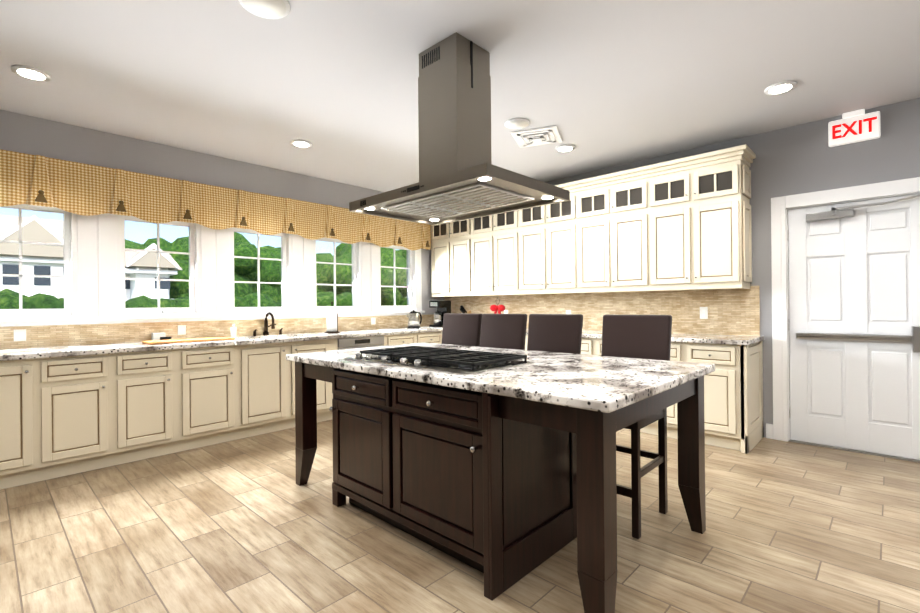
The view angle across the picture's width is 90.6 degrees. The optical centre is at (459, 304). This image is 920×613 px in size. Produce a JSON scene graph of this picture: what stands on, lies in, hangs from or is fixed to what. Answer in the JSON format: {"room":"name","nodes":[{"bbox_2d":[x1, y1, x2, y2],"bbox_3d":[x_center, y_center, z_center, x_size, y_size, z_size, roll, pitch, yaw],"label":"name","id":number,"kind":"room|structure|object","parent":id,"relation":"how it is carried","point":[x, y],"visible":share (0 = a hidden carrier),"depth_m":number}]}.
{"room":"kitchen","nodes":[
{"label":"kitchen","id":0,"kind":"room"},
{"bbox_2d":[0,110,443,314],"bbox_3d":[-3.107,-0.119,4.028,0.200,2.744,8.550,-1,0,43],"label":"wall","id":1,"kind":"structure","parent":0,"point":[25,134],"depth_m":4.29},
{"bbox_2d":[0,204,424,326],"bbox_3d":[-2.490,-0.495,4.589,0.190,1.315,5.565,-1,0,43],"label":"window","id":2,"kind":"structure","parent":1,"relation":"in","point":[94,249],"depth_m":4.45},
{"bbox_2d":[0,149,430,249],"bbox_3d":[-2.478,-0.955,4.448,0.146,0.435,5.935,-1,0,43],"label":"valance","id":3,"kind":"object","parent":1,"relation":"attached to","point":[73,187],"visible":0.98,"depth_m":4.25},
{"bbox_2d":[0,314,433,348],"bbox_3d":[-2.375,0.109,4.644,0.012,0.465,6.250,-1,0,43],"label":"backsplash","id":4,"kind":"structure","parent":1,"relation":"attached to","point":[85,334],"depth_m":4.28},
{"bbox_2d":[14,329,25,340],"bbox_3d":[-3.416,0.240,3.530,0.008,0.090,0.070,-1,0,43],"label":"electrical outlet","id":5,"kind":"object","parent":4,"relation":"attached to","point":[19,335],"visible":1,"depth_m":3.53},
{"bbox_2d":[178,325,185,334],"bbox_3d":[-2.652,0.244,4.336,0.008,0.090,0.070,-1,0,43],"label":"electrical outlet","id":6,"kind":"object","parent":4,"relation":"attached to","point":[181,329],"visible":1,"depth_m":4.33},
{"bbox_2d":[371,318,375,324],"bbox_3d":[-1.132,0.217,5.940,0.008,0.090,0.070,-1,0,43],"label":"electrical outlet","id":7,"kind":"object","parent":4,"relation":"attached to","point":[373,321],"visible":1,"depth_m":5.94},
{"bbox_2d":[0,420,919,612],"bbox_3d":[0.099,1.268,0.999,9.000,0.100,8.550,-1,0,43],"label":"floor","id":8,"kind":"structure","parent":0,"point":[246,525],"depth_m":2.31},
{"bbox_2d":[0,356,39,489],"bbox_3d":[-3.307,0.816,3.202,0.627,0.875,0.448,-1,0,43],"label":"base cabinet","id":9,"kind":"object","parent":8,"relation":"on","point":[20,377],"depth_m":3.10},
{"bbox_2d":[40,352,115,480],"bbox_3d":[-3.007,0.813,3.517,0.627,0.875,0.422,-1,0,43],"label":"base cabinet","id":10,"kind":"object","parent":8,"relation":"on","point":[69,410],"depth_m":3.32},
{"bbox_2d":[0,326,442,359],"bbox_3d":[-1.894,0.347,4.657,0.682,0.040,5.568,-1,0,43],"label":"countertop","id":11,"kind":"structure","parent":10,"relation":"on","point":[5,354],"depth_m":3.94},
{"bbox_2d":[151,332,171,339],"bbox_3d":[-2.703,0.295,4.126,0.185,0.075,0.125,-1,0,43],"label":"knife","id":12,"kind":"object","parent":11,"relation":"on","point":[159,336],"visible":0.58,"depth_m":4.12},
{"bbox_2d":[142,337,234,344],"bbox_3d":[-2.419,0.321,4.081,0.280,0.018,0.670,-1,0,43],"label":"cutting board","id":13,"kind":"object","parent":11,"relation":"on","point":[152,342],"visible":1,"depth_m":3.98},
{"bbox_2d":[230,324,235,336],"bbox_3d":[-2.277,0.262,4.573,0.060,0.135,0.052,-1,0,43],"label":"soap bottle","id":14,"kind":"object","parent":11,"relation":"on","point":[233,331],"visible":0.98,"depth_m":4.56},
{"bbox_2d":[324,302,339,332],"bbox_3d":[-1.448,0.144,5.150,0.170,0.357,0.170,-1,0,43],"label":"paper towel","id":15,"kind":"object","parent":11,"relation":"on","point":[332,318],"visible":1,"depth_m":5.10},
{"bbox_2d":[406,310,421,328],"bbox_3d":[-0.607,0.194,6.080,0.176,0.246,0.256,-1,0,43],"label":"kettle","id":16,"kind":"object","parent":11,"relation":"on","point":[413,319],"visible":1,"depth_m":6.01},
{"bbox_2d":[429,300,450,326],"bbox_3d":[-0.273,0.129,6.392,0.227,0.370,0.242,-1,0,43],"label":"coffee maker","id":17,"kind":"object","parent":11,"relation":"on","point":[443,307],"visible":0.85,"depth_m":6.33},
{"bbox_2d":[460,305,470,312],"bbox_3d":[0.050,0.160,6.308,0.198,0.302,0.090,0,0,-22],"label":"knife block","id":18,"kind":"object","parent":11,"relation":"on","point":[462,309],"visible":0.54,"depth_m":6.30},
{"bbox_2d":[116,348,179,464],"bbox_3d":[-2.713,0.811,3.828,0.627,0.875,0.433,-1,0,43],"label":"base cabinet","id":19,"kind":"object","parent":8,"relation":"on","point":[147,379],"depth_m":3.63},
{"bbox_2d":[180,344,239,450],"bbox_3d":[-2.398,0.809,4.160,0.627,0.875,0.483,-1,0,43],"label":"base cabinet","id":20,"kind":"object","parent":8,"relation":"on","point":[209,373],"depth_m":3.96},
{"bbox_2d":[240,344,291,438],"bbox_3d":[-2.066,0.806,4.510,0.627,0.875,0.482,-1,0,43],"label":"base cabinet","id":21,"kind":"object","parent":8,"relation":"on","point":[265,371],"depth_m":4.32},
{"bbox_2d":[292,340,335,427],"bbox_3d":[-1.728,0.803,4.867,0.627,0.875,0.502,-1,0,43],"label":"base cabinet","id":22,"kind":"object","parent":8,"relation":"on","point":[324,389],"depth_m":4.73},
{"bbox_2d":[336,332,387,349],"bbox_3d":[-1.319,0.800,5.298,0.627,0.875,0.686,-1,0,43],"label":"dishwasher","id":23,"kind":"object","parent":8,"relation":"on","point":[345,342],"depth_m":5.07},
{"bbox_2d":[388,332,419,344],"bbox_3d":[-0.920,0.797,5.719,0.627,0.875,0.474,-1,0,43],"label":"base cabinet","id":24,"kind":"object","parent":8,"relation":"on","point":[394,338],"depth_m":5.53},
{"bbox_2d":[420,332,441,343],"bbox_3d":[-0.606,0.795,6.051,0.627,0.875,0.441,-1,0,43],"label":"base cabinet","id":25,"kind":"object","parent":8,"relation":"on","point":[426,337],"depth_m":5.87},
{"bbox_2d":[441,313,481,346],"bbox_3d":[-0.133,0.650,3.683,0.424,1.148,0.523,-1,0,43],"label":"stool","id":26,"kind":"object","parent":8,"relation":"on","point":[462,329],"visible":0.08,"depth_m":3.80},
{"bbox_2d":[286,358,705,612],"bbox_3d":[0.072,0.796,2.763,2.250,0.850,1.231,-1,0,43],"label":"kitchen island","id":27,"kind":"object","parent":8,"relation":"on","point":[496,467],"depth_m":2.13},
{"bbox_2d":[286,342,714,413],"bbox_3d":[0.085,0.351,2.782,2.340,0.040,1.270,-1,0,43],"label":"island countertop","id":28,"kind":"structure","parent":27,"relation":"on","point":[611,384],"depth_m":2.26},
{"bbox_2d":[480,314,526,349],"bbox_3d":[0.186,0.647,3.380,0.424,1.148,0.523,-1,0,43],"label":"stool","id":29,"kind":"object","parent":8,"relation":"on","point":[506,331],"visible":0.08,"depth_m":3.50},
{"bbox_2d":[525,336,527,349],"bbox_3d":[1.105,0.778,5.213,0.421,0.875,0.638,-1,0,43],"label":"base cabinet","id":30,"kind":"object","parent":8,"relation":"on","point":[526,340],"depth_m":5.14},
{"bbox_2d":[527,314,582,353],"bbox_3d":[0.520,0.644,3.063,0.424,1.148,0.523,-1,0,43],"label":"stool","id":31,"kind":"object","parent":8,"relation":"on","point":[560,333],"visible":0.12,"depth_m":3.18},
{"bbox_2d":[581,340,595,354],"bbox_3d":[1.410,0.775,4.924,0.421,0.875,0.638,-1,0,43],"label":"base cabinet","id":32,"kind":"object","parent":8,"relation":"on","point":[588,347],"depth_m":4.59},
{"bbox_2d":[596,340,630,429],"bbox_3d":[1.716,0.771,4.634,0.421,0.875,0.638,-1,0,43],"label":"base cabinet","id":33,"kind":"object","parent":8,"relation":"on","point":[598,342],"depth_m":4.52},
{"bbox_2d":[601,314,671,538],"bbox_3d":[0.941,0.639,2.664,0.424,1.148,0.523,-1,0,43],"label":"stool","id":34,"kind":"object","parent":8,"relation":"on","point":[640,336],"visible":0.44,"depth_m":2.68},
{"bbox_2d":[640,344,683,438],"bbox_3d":[2.022,0.768,4.344,0.422,0.875,0.638,-1,0,43],"label":"base cabinet","id":35,"kind":"object","parent":8,"relation":"on","point":[677,350],"depth_m":4.05},
{"bbox_2d":[684,340,763,453],"bbox_3d":[2.346,0.764,4.037,0.471,0.875,0.638,-1,0,43],"label":"base cabinet","id":36,"kind":"object","parent":8,"relation":"on","point":[733,393],"depth_m":3.78},
{"bbox_2d":[526,328,763,343],"bbox_3d":[1.259,0.319,5.050,3.465,0.040,0.658,-1,0,43],"label":"countertop","id":37,"kind":"structure","parent":36,"relation":"on","point":[676,338],"depth_m":3.98},
{"bbox_2d":[490,298,504,313],"bbox_3d":[0.491,0.107,5.888,0.250,0.398,0.110,-1,0,43],"label":"bow","id":38,"kind":"object","parent":37,"relation":"on","point":[498,308],"visible":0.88,"depth_m":5.86},
{"bbox_2d":[0,0,919,191],"bbox_3d":[0.073,-1.575,1.003,9.000,0.100,8.550,-1,0,43],"label":"ceiling","id":39,"kind":"structure","parent":0,"point":[602,84],"depth_m":2.98},
{"bbox_2d":[11,65,50,81],"bbox_3d":[-2.765,-1.488,2.934,0.190,0.016,0.190,-1,0,43],"label":"recessed light","id":40,"kind":"object","parent":39,"relation":"in","point":[30,73],"visible":0.96,"depth_m":2.92},
{"bbox_2d":[238,0,289,18],"bbox_3d":[-0.979,-1.507,2.277,0.240,0.014,0.240,-1,0,43],"label":"recessed light","id":41,"kind":"object","parent":39,"relation":"in","point":[273,9],"visible":1,"depth_m":2.30},
{"bbox_2d":[291,139,311,147],"bbox_3d":[-1.480,-1.498,4.244,0.190,0.016,0.190,-1,0,43],"label":"recessed light","id":42,"kind":"object","parent":39,"relation":"in","point":[301,143],"visible":0.9,"depth_m":4.22},
{"bbox_2d":[349,32,569,224],"bbox_3d":[-0.037,-1.056,2.742,1.130,0.927,0.743,-1,0,43],"label":"range hood","id":43,"kind":"object","parent":39,"relation":"hanging from","point":[461,177],"visible":1,"depth_m":2.62},
{"bbox_2d":[504,118,529,128],"bbox_3d":[0.479,-1.518,3.825,0.210,0.014,0.210,-1,0,43],"label":"recessed light","id":44,"kind":"object","parent":39,"relation":"in","point":[517,123],"visible":0.98,"depth_m":3.80},
{"bbox_2d":[511,126,561,147],"bbox_3d":[0.700,-1.507,4.136,0.400,0.038,0.400,-1,0,19],"label":"ceiling vent","id":45,"kind":"object","parent":39,"relation":"in","point":[538,136],"visible":1,"depth_m":4.09},
{"bbox_2d":[556,144,574,151],"bbox_3d":[1.028,-1.521,4.436,0.190,0.016,0.190,-1,0,43],"label":"recessed light","id":46,"kind":"object","parent":39,"relation":"in","point":[565,148],"visible":0.98,"depth_m":4.41},
{"bbox_2d":[764,81,796,94],"bbox_3d":[2.274,-1.534,3.229,0.190,0.016,0.190,-1,0,43],"label":"recessed light","id":47,"kind":"object","parent":39,"relation":"in","point":[780,87],"visible":1,"depth_m":3.21},
{"bbox_2d":[545,98,919,437],"bbox_3d":[3.030,-0.176,3.962,8.800,2.744,0.200,-1,0,43],"label":"wall","id":48,"kind":"structure","parent":0,"point":[799,159],"depth_m":3.93},
{"bbox_2d":[431,223,454,295],"bbox_3d":[-0.144,-0.702,6.587,0.459,1.122,0.347,-1,0,43],"label":"upper cabinet","id":49,"kind":"object","parent":48,"relation":"attached to","point":[442,258],"depth_m":6.46},
{"bbox_2d":[451,218,474,295],"bbox_3d":[0.116,-0.705,6.339,0.526,1.122,0.347,-1,0,43],"label":"upper cabinet","id":50,"kind":"object","parent":48,"relation":"attached to","point":[462,232],"depth_m":6.16},
{"bbox_2d":[475,214,502,295],"bbox_3d":[0.401,-0.708,6.070,0.526,1.122,0.347,-1,0,43],"label":"upper cabinet","id":51,"kind":"object","parent":48,"relation":"attached to","point":[486,227],"depth_m":5.89},
{"bbox_2d":[499,209,522,294],"bbox_3d":[0.686,-0.711,5.800,0.527,1.122,0.347,-1,0,43],"label":"upper cabinet","id":52,"kind":"object","parent":48,"relation":"attached to","point":[510,223],"depth_m":5.62},
{"bbox_2d":[523,204,550,291],"bbox_3d":[0.971,-0.714,5.530,0.526,1.122,0.347,-1,0,43],"label":"upper cabinet","id":53,"kind":"object","parent":48,"relation":"attached to","point":[536,220],"depth_m":5.36},
{"bbox_2d":[551,184,582,291],"bbox_3d":[1.256,-0.717,5.260,0.527,1.122,0.347,-1,0,43],"label":"upper cabinet","id":54,"kind":"object","parent":48,"relation":"attached to","point":[566,216],"depth_m":5.08},
{"bbox_2d":[583,180,618,291],"bbox_3d":[1.540,-0.720,4.990,0.526,1.122,0.347,-1,0,43],"label":"upper cabinet","id":55,"kind":"object","parent":48,"relation":"attached to","point":[600,206],"depth_m":4.81},
{"bbox_2d":[444,286,759,335],"bbox_3d":[1.251,0.077,5.505,4.030,0.465,0.012,-1,0,43],"label":"backsplash","id":56,"kind":"structure","parent":48,"relation":"attached to","point":[733,311],"depth_m":4.75},
{"bbox_2d":[615,172,662,291],"bbox_3d":[1.825,-0.723,4.720,0.527,1.122,0.347,-1,0,43],"label":"upper cabinet","id":57,"kind":"object","parent":48,"relation":"attached to","point":[635,194],"depth_m":4.54},
{"bbox_2d":[655,160,702,287],"bbox_3d":[2.110,-0.726,4.449,0.526,1.122,0.347,-1,0,43],"label":"upper cabinet","id":58,"kind":"object","parent":48,"relation":"attached to","point":[685,223],"depth_m":4.27},
{"bbox_2d":[700,307,707,318],"bbox_3d":[2.373,0.083,4.428,0.070,0.116,0.008,-1,0,43],"label":"electrical outlet","id":59,"kind":"object","parent":48,"relation":"attached to","point":[703,312],"visible":1,"depth_m":4.42},
{"bbox_2d":[699,152,752,287],"bbox_3d":[2.378,-0.729,4.196,0.480,1.122,0.347,-1,0,43],"label":"upper cabinet","id":60,"kind":"object","parent":48,"relation":"attached to","point":[725,222],"depth_m":4.03},
{"bbox_2d":[766,423,772,438],"bbox_3d":[0.098,1.153,0.999,8.600,0.130,8.150,-1,0,43],"label":"baseboard","id":61,"kind":"structure","parent":48,"relation":"attached to","point":[769,430],"depth_m":4.06},
{"bbox_2d":[771,177,919,462],"bbox_3d":[3.253,0.121,3.732,1.125,2.145,0.230,-1,0,43],"label":"door frame","id":62,"kind":"structure","parent":48,"relation":"attached to","point":[781,206],"depth_m":3.98},
{"bbox_2d":[788,194,919,459],"bbox_3d":[3.189,0.174,3.671,0.895,2.010,0.120,-1,0,43],"label":"door","id":63,"kind":"structure","parent":48,"relation":"in","point":[854,312],"depth_m":3.67},
{"bbox_2d":[828,109,880,146],"bbox_3d":[3.160,-1.425,3.651,0.315,0.247,0.048,-1,0,43],"label":"exit sign","id":64,"kind":"object","parent":48,"relation":"attached to","point":[855,126],"visible":1,"depth_m":3.63},
{"label":"outside","id":65,"kind":"structure","parent":0,"visible":0},
{"bbox_3d":[-26.969,4.640,80.590,139.750,0.100,240.000,-1,0,43],"label":"ground","id":66,"kind":"structure","parent":65,"visible":0},
{"bbox_2d":[0,215,63,298],"bbox_3d":[-25.103,0.029,19.125,9.900,8.900,14.200,-1,0,43],"label":"house","id":67,"kind":"structure","parent":66,"relation":"on","point":[32,266],"depth_m":19.67},
{"bbox_2d":[125,243,182,301],"bbox_3d":[-14.002,0.977,19.633,5.300,6.800,2.800,-1,0,43],"label":"house","id":68,"kind":"structure","parent":66,"relation":"on","point":[147,288],"depth_m":18.22},
{"bbox_2d":[0,232,406,308],"bbox_3d":[2.332,-0.949,62.900,51.288,19.938,171.290,-1,0,43],"label":"trees","id":69,"kind":"object","parent":66,"relation":"on","point":[9,296],"depth_m":23.55}
]}

